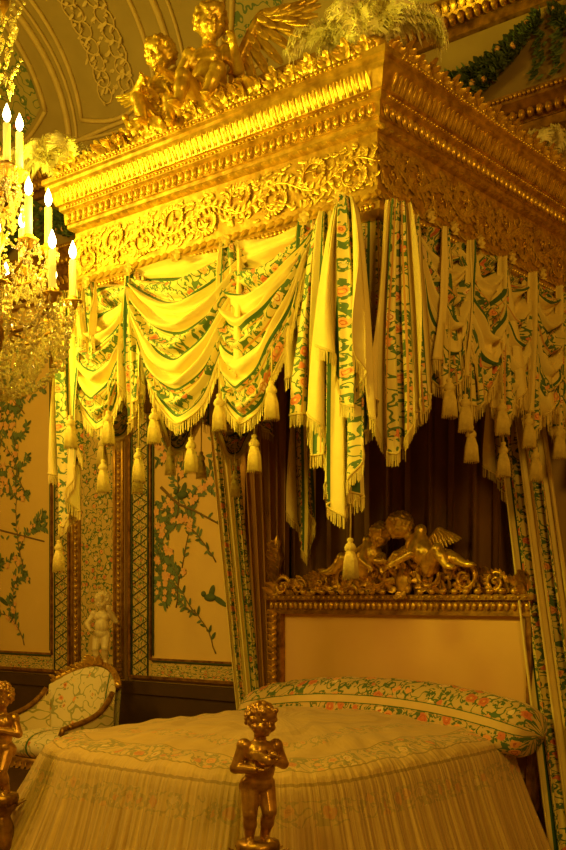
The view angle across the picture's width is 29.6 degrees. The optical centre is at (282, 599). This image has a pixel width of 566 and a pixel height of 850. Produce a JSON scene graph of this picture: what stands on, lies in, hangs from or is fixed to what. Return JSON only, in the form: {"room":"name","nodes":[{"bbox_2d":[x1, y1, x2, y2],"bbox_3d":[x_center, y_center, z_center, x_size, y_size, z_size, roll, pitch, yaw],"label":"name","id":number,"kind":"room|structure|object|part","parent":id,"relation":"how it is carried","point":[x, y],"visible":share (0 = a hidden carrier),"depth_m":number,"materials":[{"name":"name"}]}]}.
{"room":"historic interior","nodes":[
{"label":"historic interior","id":0,"kind":"room"},
{"bbox_2d":[7,767,28,791],"bbox_3d":[-1.607,1.650,4.471,11.600,0.100,8.200,0,0,40],"label":"floor","id":1,"kind":"structure","parent":0,"point":[16,775],"depth_m":9.73,"materials":[{"name":"brown wood"}]},
{"bbox_2d":[0,654,121,790],"bbox_3d":[-1.696,1.021,8.266,0.859,1.183,0.830,0,0,36],"label":"armchair","id":2,"kind":"object","parent":1,"relation":"on","point":[87,695],"visible":0.56,"depth_m":8.48,"materials":[{"name":"fabric"}]},
{"bbox_3d":[-1.712,1.215,8.210,0.800,0.069,0.720,0,0,36],"label":"seat rail","id":3,"kind":"part","parent":2,"relation":"part of","materials":[{"name":"gold metal"}]},
{"bbox_3d":[-2.077,0.930,8.403,0.081,0.472,0.587,0,0,36],"label":"armrest","id":4,"kind":"part","parent":2,"relation":"part of","materials":[{"name":"gold metal"}]},
{"bbox_3d":[-2.045,0.950,8.426,0.082,0.460,0.485,0,0,39],"label":"arm panel","id":5,"kind":"part","parent":2,"relation":"part of","materials":[{"name":"fabric"}]},
{"bbox_3d":[-1.717,1.100,8.238,0.680,0.220,0.660,0,0,36],"label":"seat","id":6,"kind":"part","parent":2,"relation":"part of","materials":[{"name":"fabric"}]},
{"bbox_3d":[-1.532,0.815,8.493,0.760,0.570,0.270,0,0,36],"label":"backrest","id":7,"kind":"part","parent":2,"relation":"part of","materials":[{"name":"fabric"}]},
{"bbox_3d":[-1.447,0.930,7.947,0.081,0.472,0.587,0,0,36],"label":"armrest","id":8,"kind":"part","parent":2,"relation":"part of","materials":[{"name":"gold metal"}]},
{"bbox_3d":[-1.435,0.950,7.986,0.082,0.460,0.485,0,0,32],"label":"arm panel","id":9,"kind":"part","parent":2,"relation":"part of","materials":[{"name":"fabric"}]},
{"bbox_2d":[114,667,124,678],"bbox_3d":[-1.525,1.083,9.029,0.425,1.035,0.420,0,0,40],"label":"pedestal stand","id":10,"kind":"object","parent":1,"relation":"on","point":[118,669],"visible":0.02,"depth_m":8.99,"materials":[{"name":"brown wood"}]},
{"bbox_2d":[84,590,118,664],"bbox_3d":[-1.525,0.241,9.014,0.273,0.646,0.198,0,0,-20],"label":"statuette","id":11,"kind":"object","parent":10,"relation":"on","point":[101,634],"visible":0.87,"depth_m":8.98,"materials":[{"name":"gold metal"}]},
{"bbox_2d":[0,510,551,849],"bbox_3d":[-0.139,0.506,6.287,2.737,2.188,2.787,0,0,40],"label":"bed","id":12,"kind":"object","parent":1,"relation":"on","point":[401,720],"visible":0.99,"depth_m":5.99,"materials":[{"name":"fabric"}]},
{"bbox_3d":[-1.538,1.325,5.847,0.279,0.550,0.273,0,0,40],"label":"turned post","id":13,"kind":"part","parent":12,"relation":"part of","materials":[{"name":"gold metal"}]},
{"bbox_3d":[-0.109,1.325,4.704,0.279,0.550,0.273,0,0,40],"label":"turned post","id":14,"kind":"part","parent":12,"relation":"part of","materials":[{"name":"gold metal"}]},
{"bbox_2d":[10,706,551,849],"bbox_3d":[-0.127,1.114,6.306,2.725,0.858,2.740,0,0,40],"label":"bedspread","id":15,"kind":"object","parent":12,"relation":"on","point":[343,777],"depth_m":5.60,"materials":[{"name":"beige fabric"}]},
{"bbox_3d":[0.735,0.632,7.257,2.160,1.335,0.140,0,0,40],"label":"headboard frame","id":16,"kind":"part","parent":12,"relation":"part of","materials":[{"name":"gold metal"}]},
{"bbox_3d":[0.770,0.585,7.261,1.950,1.030,0.050,0,0,40],"label":"upholstered panel","id":17,"kind":"part","parent":12,"relation":"part of","materials":[{"name":"beige fabric"}]},
{"bbox_2d":[0,0,438,182],"bbox_3d":[-1.671,-4.575,4.394,11.600,1.250,8.000,0,0,40],"label":"ceiling","id":18,"kind":"structure","parent":0,"point":[93,107],"depth_m":9.06,"materials":[{"name":"paint"}]},
{"bbox_2d":[0,0,83,404],"bbox_3d":[-1.050,-2.853,3.804,0.669,4.474,0.659,0,0,-2],"label":"chandelier","id":19,"kind":"object","parent":18,"relation":"hanging from","point":[58,329],"visible":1,"depth_m":3.76,"materials":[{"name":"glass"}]},
{"bbox_2d":[0,227,0,275],"bbox_3d":[-0.939,-1.151,3.518,0.029,0.223,0.028,0,0,40],"label":"candle","id":20,"kind":"object","parent":19,"relation":"on","point":[0,227],"depth_m":3.52,"materials":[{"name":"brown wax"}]},
{"bbox_2d":[2,262,9,308],"bbox_3d":[-1.058,-1.181,4.096,0.029,0.223,0.028,0,0,40],"label":"candle","id":21,"kind":"object","parent":19,"relation":"on","point":[6,265],"depth_m":4.09,"materials":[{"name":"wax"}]},
{"bbox_2d":[3,104,10,160],"bbox_3d":[-0.958,-1.611,3.720,0.029,0.223,0.028,0,0,40],"label":"candle","id":22,"kind":"object","parent":19,"relation":"on","point":[6,113],"depth_m":3.71,"materials":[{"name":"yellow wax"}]},
{"bbox_3d":[-0.961,-1.162,3.736,0.223,0.085,0.013,0,0,34],"label":"arm","id":23,"kind":"part","parent":19,"relation":"part of"},
{"bbox_2d":[1,203,34,256],"bbox_3d":[-2.858,-3.500,10.447,1.302,0.465,0.139,0,0,40],"label":"garland","id":24,"kind":"object","parent":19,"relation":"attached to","point":[16,233],"visible":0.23,"depth_m":10.20,"materials":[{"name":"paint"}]},
{"bbox_2d":[16,113,22,167],"bbox_3d":[-0.948,-1.641,3.860,0.029,0.223,0.028,0,0,40],"label":"candle","id":25,"kind":"object","parent":19,"relation":"on","point":[19,122],"depth_m":3.85,"materials":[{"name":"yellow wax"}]},
{"bbox_2d":[18,214,24,261],"bbox_3d":[-0.972,-1.341,3.997,0.029,0.223,0.028,0,0,40],"label":"candle","id":26,"kind":"object","parent":19,"relation":"on","point":[21,230],"depth_m":3.99,"materials":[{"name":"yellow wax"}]},
{"bbox_3d":[-0.947,-1.162,3.828,0.223,0.085,0.013,0,0,-17],"label":"arm","id":27,"kind":"part","parent":19,"relation":"part of"},
{"bbox_2d":[24,176,32,233],"bbox_3d":[-0.872,-1.341,3.676,0.029,0.223,0.028,0,0,40],"label":"candle","id":28,"kind":"object","parent":19,"relation":"on","point":[28,188],"depth_m":3.66,"materials":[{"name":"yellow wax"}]},
{"bbox_3d":[-0.956,-0.972,3.914,0.013,0.085,0.307,0,0,38],"label":"arm","id":29,"kind":"part","parent":19,"relation":"part of"},
{"bbox_3d":[-0.918,-0.972,3.725,0.307,0.085,0.013,0,0,28],"label":"arm","id":30,"kind":"part","parent":19,"relation":"part of"},
{"bbox_3d":[-0.903,-0.972,3.827,0.307,0.085,0.013,0,0,-12],"label":"arm","id":31,"kind":"part","parent":19,"relation":"part of"},
{"bbox_2d":[44,188,51,242],"bbox_3d":[-0.844,-1.371,3.860,0.029,0.223,0.028,0,0,40],"label":"candle","id":32,"kind":"object","parent":19,"relation":"on","point":[48,198],"depth_m":3.85,"materials":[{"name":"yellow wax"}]},
{"bbox_2d":[48,230,55,287],"bbox_3d":[-0.786,-1.151,3.654,0.029,0.223,0.028,0,0,40],"label":"candle","id":33,"kind":"object","parent":19,"relation":"on","point":[52,240],"depth_m":3.64,"materials":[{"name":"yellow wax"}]},
{"bbox_2d":[69,241,76,295],"bbox_3d":[-0.756,-1.181,3.857,0.029,0.223,0.028,0,0,40],"label":"candle","id":34,"kind":"object","parent":19,"relation":"on","point":[72,251],"depth_m":3.85,"materials":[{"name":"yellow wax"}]},
{"bbox_2d":[27,0,133,170],"bbox_3d":[-2.046,-4.602,9.524,1.196,1.166,3.115,0,0,-20],"label":"trim","id":35,"kind":"structure","parent":18,"relation":"attached to","point":[101,25],"depth_m":9.03,"materials":[{"name":"gold metal"}]},
{"bbox_2d":[0,148,565,836],"bbox_3d":[0.958,-1.200,7.540,11.600,5.600,0.200,0,0,40],"label":"wall","id":36,"kind":"structure","parent":0,"point":[558,466],"depth_m":6.79,"materials":[{"name":"paint"}]},
{"bbox_2d":[0,299,70,672],"bbox_3d":[-2.660,-1.063,10.407,1.870,3.474,0.040,0,0,40],"label":"wall panel","id":37,"kind":"object","parent":36,"relation":"attached to","point":[35,601],"visible":0.6,"depth_m":10.20,"materials":[{"name":"paint"}]},
{"bbox_2d":[32,200,74,248],"bbox_3d":[-1.861,-3.500,9.613,1.302,0.465,0.139,0,0,40],"label":"garland","id":38,"kind":"object","parent":36,"relation":"attached to","point":[58,223],"visible":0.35,"depth_m":9.80,"materials":[{"name":"plant"}]},
{"bbox_2d":[71,419,127,680],"bbox_3d":[-1.644,-1.060,9.541,0.720,3.520,0.066,0,0,40],"label":"pilaster","id":39,"kind":"object","parent":36,"relation":"attached to","point":[99,540],"visible":0.39,"depth_m":9.51,"materials":[{"name":"paint"}]},
{"bbox_2d":[0,671,235,769],"bbox_3d":[-1.875,1.150,9.725,4.050,0.900,0.080,0,0,40],"label":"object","id":40,"kind":"structure","parent":36,"relation":"attached to","point":[140,701],"depth_m":9.05,"materials":[{"name":"brown wood"}]},
{"bbox_2d":[128,413,247,684],"bbox_3d":[-0.807,-1.063,8.859,1.360,3.474,0.040,0,0,40],"label":"wall panel","id":41,"kind":"object","parent":36,"relation":"attached to","point":[178,630],"visible":0.31,"depth_m":8.94,"materials":[{"name":"paint"}]},
{"bbox_2d":[0,0,403,182],"bbox_3d":[-0.778,-4.573,7.881,7.140,1.092,1.526,0,0,40],"label":"trim","id":42,"kind":"structure","parent":36,"relation":"attached to","point":[117,120],"depth_m":9.34,"materials":[{"name":"gold metal"}]},
{"bbox_2d":[0,0,419,146],"bbox_3d":[-0.788,-4.611,7.907,6.950,0.965,1.429,0,0,40],"label":"trim","id":43,"kind":"structure","parent":36,"relation":"attached to","point":[24,101],"depth_m":9.71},
{"bbox_2d":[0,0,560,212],"bbox_3d":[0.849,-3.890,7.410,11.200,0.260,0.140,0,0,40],"label":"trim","id":44,"kind":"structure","parent":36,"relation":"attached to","point":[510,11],"depth_m":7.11,"materials":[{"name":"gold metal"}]},
{"bbox_2d":[0,0,565,849],"bbox_3d":[0.077,-0.817,6.584,3.285,4.775,2.581,0,0,40],"label":"canopy","id":45,"kind":"object","parent":36,"relation":"attached to","point":[351,270],"visible":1,"depth_m":5.72,"materials":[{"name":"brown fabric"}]},
{"bbox_3d":[-1.341,-0.404,6.425,0.010,0.093,0.008,0,0,40],"label":"cord","id":46,"kind":"part","parent":45,"relation":"part of","materials":[{"name":"fabric"}]},
{"bbox_3d":[-1.036,-0.989,6.183,0.010,0.363,0.008,0,0,40],"label":"cord","id":47,"kind":"part","parent":45,"relation":"part of","materials":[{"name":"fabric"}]},
{"bbox_3d":[-0.977,-1.143,6.003,0.010,0.173,0.008,0,0,40],"label":"cord","id":48,"kind":"part","parent":45,"relation":"part of","materials":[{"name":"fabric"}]},
{"bbox_3d":[-0.805,-1.028,5.990,0.010,0.363,0.008,0,0,40],"label":"cord","id":49,"kind":"part","parent":45,"relation":"part of","materials":[{"name":"fabric"}]},
{"bbox_3d":[-0.693,-1.113,5.766,0.010,0.173,0.008,0,0,40],"label":"cord","id":50,"kind":"part","parent":45,"relation":"part of","materials":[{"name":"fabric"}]},
{"bbox_3d":[-0.573,-1.143,7.516,0.010,0.213,0.008,0,0,40],"label":"cord","id":51,"kind":"part","parent":45,"relation":"part of","materials":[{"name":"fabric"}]},
{"bbox_3d":[-0.325,-1.133,5.458,0.010,0.173,0.008,0,0,40],"label":"cord","id":52,"kind":"part","parent":45,"relation":"part of","materials":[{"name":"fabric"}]},
{"bbox_3d":[-0.348,-1.044,7.785,0.010,0.213,0.008,0,0,40],"label":"cord","id":53,"kind":"part","parent":45,"relation":"part of","materials":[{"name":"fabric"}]},
{"bbox_2d":[210,428,259,709],"bbox_3d":[-0.357,-0.115,8.118,0.640,3.370,0.077,0,0,40],"label":"curtain","id":54,"kind":"object","parent":45,"relation":"hanging from","point":[243,637],"depth_m":8.10,"materials":[{"name":"fabric"}]},
{"bbox_2d":[245,363,288,686],"bbox_3d":[-0.145,-0.360,8.045,0.460,2.920,0.102,0,0,40],"label":"curtain","id":55,"kind":"object","parent":45,"relation":"hanging from","point":[266,490],"depth_m":8.02,"materials":[{"name":"fabric"}]},
{"bbox_3d":[-0.056,-1.153,5.234,0.010,0.173,0.008,0,0,40],"label":"cord","id":56,"kind":"part","parent":45,"relation":"part of","materials":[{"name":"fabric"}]},
{"bbox_3d":[0.202,-2.417,6.572,2.530,0.305,2.195,0,0,40],"label":"cornice","id":57,"kind":"part","parent":45,"relation":"part of","materials":[{"name":"gold metal"}]},
{"bbox_3d":[0.215,-2.200,6.588,2.555,0.700,2.258,0,0,40],"label":"egg moulding","id":58,"kind":"part","parent":45,"relation":"part of","materials":[{"name":"gold metal"}]},
{"bbox_3d":[0.314,-0.368,4.990,0.010,0.163,0.008,0,0,40],"label":"cord","id":59,"kind":"part","parent":45,"relation":"part of","materials":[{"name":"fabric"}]},
{"bbox_3d":[0.802,-1.224,5.169,0.010,0.313,0.008,0,0,40],"label":"cord","id":60,"kind":"part","parent":45,"relation":"part of","materials":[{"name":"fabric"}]},
{"bbox_3d":[0.912,-1.183,5.363,0.010,0.313,0.008,0,0,40],"label":"cord","id":61,"kind":"part","parent":45,"relation":"part of","materials":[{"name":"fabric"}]},
{"bbox_3d":[0.969,-1.054,5.524,0.010,0.313,0.008,0,0,40],"label":"cord","id":62,"kind":"part","parent":45,"relation":"part of","materials":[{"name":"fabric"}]},
{"bbox_3d":[1.156,-1.214,5.655,0.010,0.313,0.008,0,0,40],"label":"cord","id":63,"kind":"part","parent":45,"relation":"part of","materials":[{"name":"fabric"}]},
{"bbox_3d":[1.358,-1.183,5.928,0.010,0.313,0.008,0,0,40],"label":"cord","id":64,"kind":"part","parent":45,"relation":"part of","materials":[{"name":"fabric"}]},
{"bbox_2d":[499,408,565,849],"bbox_3d":[1.589,-0.115,6.518,0.800,3.370,0.102,0,0,40],"label":"curtain","id":65,"kind":"object","parent":45,"relation":"hanging from","point":[533,516],"depth_m":6.51,"materials":[{"name":"fabric"}]},
{"bbox_3d":[1.602,-1.163,6.220,0.010,0.313,0.008,0,0,40],"label":"cord","id":66,"kind":"part","parent":45,"relation":"part of","materials":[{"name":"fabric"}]},
{"bbox_2d":[0,0,565,263],"bbox_3d":[0.888,-3.510,7.456,11.200,0.500,0.020,0,0,40],"label":"trim","id":67,"kind":"structure","parent":36,"relation":"attached to","point":[514,78],"depth_m":7.00,"materials":[{"name":"gold metal"}]},
{"bbox_2d":[0,0,565,305],"bbox_3d":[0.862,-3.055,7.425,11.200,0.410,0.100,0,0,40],"label":"trim","id":68,"kind":"structure","parent":36,"relation":"attached to","point":[538,121],"depth_m":6.81,"materials":[{"name":"gold metal"}]},
{"bbox_2d":[444,6,546,96],"bbox_3d":[1.132,-3.500,7.112,1.302,0.465,0.139,0,0,40],"label":"garland","id":69,"kind":"object","parent":36,"relation":"attached to","point":[485,68],"visible":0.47,"depth_m":6.87,"materials":[{"name":"plant"}]},
{"bbox_2d":[546,0,565,74],"bbox_3d":[2.129,-3.500,6.279,1.302,0.465,0.139,0,0,40],"label":"garland","id":70,"kind":"object","parent":36,"relation":"attached to","point":[557,11],"visible":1,"depth_m":6.68,"materials":[{"name":"plant"}]}
]}

